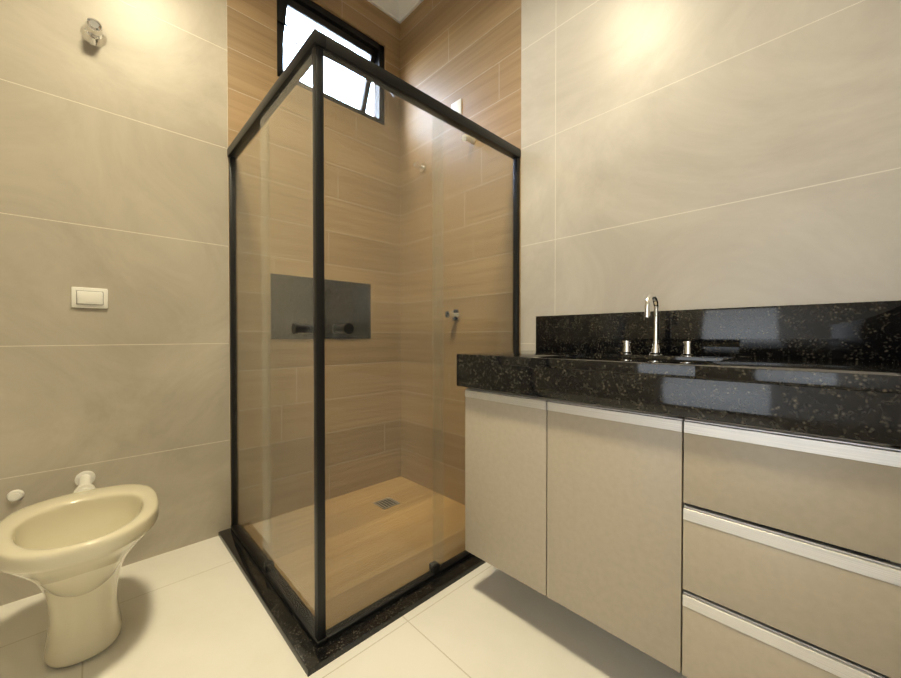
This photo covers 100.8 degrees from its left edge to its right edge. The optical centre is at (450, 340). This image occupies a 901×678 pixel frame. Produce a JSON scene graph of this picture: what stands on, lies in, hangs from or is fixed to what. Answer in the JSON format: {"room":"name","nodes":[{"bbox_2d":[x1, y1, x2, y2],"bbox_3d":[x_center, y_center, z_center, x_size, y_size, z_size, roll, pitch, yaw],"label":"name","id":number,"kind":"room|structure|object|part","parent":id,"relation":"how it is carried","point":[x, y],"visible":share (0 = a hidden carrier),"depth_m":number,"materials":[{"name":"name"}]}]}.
{"room":"bathroom","nodes":[
{"label":"bathroom","id":0,"kind":"room"},
{"bbox_2d":[0,0,230,605],"bbox_3d":[-1.763,-0.638,1.303,1.705,3.200,0.150,-1,1,-44],"label":"tiled wall","id":1,"kind":"structure","parent":0,"point":[113,167],"depth_m":1.56,"materials":[{"name":"beige tile"}]},
{"bbox_2d":[6,489,24,501],"bbox_3d":[-1.595,0.572,1.364,0.044,0.044,0.016,-1,1,-44],"label":"cap","id":2,"kind":"object","parent":1,"relation":"attached to","point":[15,495],"visible":1,"depth_m":1.36,"materials":[{"name":"white plastic"}]},
{"bbox_2d":[71,287,107,308],"bbox_3d":[-1.448,-0.170,1.496,0.106,0.082,0.017,-1,1,-44],"label":"valve","id":3,"kind":"object","parent":1,"relation":"attached to","point":[83,297],"visible":1,"depth_m":1.49,"materials":[{"name":"white plastic"}]},
{"bbox_2d":[80,18,106,46],"bbox_3d":[-1.412,-1.230,1.476,0.080,0.080,0.078,-1,1,-44],"label":"valve","id":4,"kind":"object","parent":1,"relation":"attached to","point":[91,31],"visible":1,"depth_m":1.48,"materials":[{"name":"silver metal"}]},
{"bbox_2d":[227,0,400,525],"bbox_3d":[-0.719,-0.649,2.309,1.195,3.200,0.150,-1,1,-44],"label":"tiled wall","id":5,"kind":"structure","parent":0,"point":[252,77],"depth_m":2.18,"materials":[{"name":"brown tile"}]},
{"bbox_2d":[270,273,370,338],"bbox_3d":[-0.773,-0.183,2.229,0.610,0.350,0.118,-1,1,-44],"label":"niche shelf","id":6,"kind":"object","parent":5,"relation":"in","point":[343,304],"depth_m":2.25,"materials":[{"name":"grey stone"}]},
{"bbox_2d":[277,0,394,124],"bbox_3d":[-0.709,-1.684,2.260,0.690,0.530,0.404,-1,1,-44],"label":"awning window","id":7,"kind":"structure","parent":5,"relation":"in","point":[317,14],"depth_m":2.27,"materials":[{"name":"black metal"}]},
{"bbox_3d":[-0.776,-1.704,2.330,0.540,0.349,0.158,-1,1,-44],"label":"sash glass","id":8,"kind":"part","parent":7,"relation":"part of","materials":[{"name":"white"}]},
{"bbox_2d":[367,0,400,22],"bbox_3d":[-1.252,-2.196,1.615,2.600,0.090,0.085,-1,1,-44],"label":"crown molding","id":9,"kind":"structure","parent":5,"relation":"attached to","point":[389,8],"depth_m":2.45,"materials":[{"name":"white paint"}]},
{"bbox_2d":[0,536,687,677],"bbox_3d":[-0.504,1.018,0.876,2.900,0.100,2.540,-1,1,-44],"label":"floor","id":10,"kind":"structure","parent":0,"point":[196,610],"depth_m":1.21,"materials":[{"name":"beige tile"}]},
{"bbox_2d":[0,471,158,667],"bbox_3d":[-1.227,0.746,1.248,0.380,0.435,0.697,-1,1,-44],"label":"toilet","id":11,"kind":"object","parent":10,"relation":"on","point":[67,554],"visible":1,"depth_m":1.12,"materials":[{"name":"beige ceramic"}]},
{"bbox_2d":[218,526,485,676],"bbox_3d":[-0.377,0.946,1.825,1.098,0.020,1.048,-1,1,-44],"label":"sill","id":12,"kind":"structure","parent":10,"relation":"on","point":[311,657],"depth_m":1.31,"materials":[{"name":"black stone"}]},
{"bbox_2d":[227,28,520,647],"bbox_3d":[-0.376,-0.004,1.828,1.079,1.880,1.029,-1,1,-44],"label":"shower enclosure","id":13,"kind":"object","parent":12,"relation":"on","point":[316,47],"visible":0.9,"depth_m":1.36,"materials":[{"name":"black"}]},
{"bbox_3d":[-0.592,0.012,1.334,0.008,1.836,0.492,-1,1,-44],"label":"glass door","id":14,"kind":"part","parent":13,"relation":"part of","materials":[{"name":"clear glass"}]},
{"bbox_3d":[-0.212,0.012,1.330,0.502,1.836,0.008,-1,1,-44],"label":"glass door","id":15,"kind":"part","parent":13,"relation":"part of","materials":[{"name":"clear glass"}]},
{"bbox_2d":[244,477,464,629],"bbox_3d":[-0.375,0.954,1.895,1.000,0.004,0.950,-1,1,-44],"label":"floor","id":16,"kind":"structure","parent":10,"relation":"on","point":[351,535],"depth_m":1.75,"materials":[{"name":"brown tile"}]},
{"bbox_2d":[374,497,399,509],"bbox_3d":[-0.370,0.946,2.163,0.110,0.004,0.110,-1,1,-44],"label":"floor drain grate","id":17,"kind":"object","parent":16,"relation":"on","point":[390,502],"depth_m":2.16,"materials":[{"name":"metal"}]},
{"bbox_2d":[400,0,520,504],"bbox_3d":[0.056,-0.649,2.257,0.150,3.200,1.000,-1,1,-44],"label":"tiled wall","id":18,"kind":"structure","parent":0,"point":[468,52],"depth_m":2.19,"materials":[{"name":"brown tile"}]},
{"bbox_2d":[398,0,422,23],"bbox_3d":[0.402,-2.197,1.711,0.085,0.090,2.240,-1,1,-44],"label":"crown molding","id":19,"kind":"structure","parent":18,"relation":"attached to","point":[407,8],"depth_m":2.45,"materials":[{"name":"white paint"}]},
{"bbox_2d":[413,98,474,319],"bbox_3d":[-0.055,-0.750,2.205,0.081,1.267,0.475,-1,1,-44],"label":"valves","id":20,"kind":"object","parent":18,"relation":"attached to","point":[456,106],"depth_m":2.15,"materials":[{"name":"silver metal"}]},
{"bbox_2d":[521,0,900,350],"bbox_3d":[0.885,-0.639,1.396,0.150,3.200,1.390,-1,1,-44],"label":"tiled wall","id":21,"kind":"structure","parent":0,"point":[691,154],"depth_m":1.28,"materials":[{"name":"beige tile"}]},
{"bbox_2d":[457,292,900,677],"bbox_3d":[0.616,0.319,1.183,0.550,0.970,1.140,-1,1,-44],"label":"bathroom vanity","id":22,"kind":"object","parent":21,"relation":"attached to","point":[705,493],"visible":1,"depth_m":0.91,"materials":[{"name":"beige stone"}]},
{"bbox_2d":[457,300,900,445],"bbox_3d":[0.616,0.034,1.179,0.550,0.280,1.140,-1,1,-44],"label":"countertop","id":23,"kind":"structure","parent":22,"relation":"on","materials":[{"name":"black stone"}]}
]}

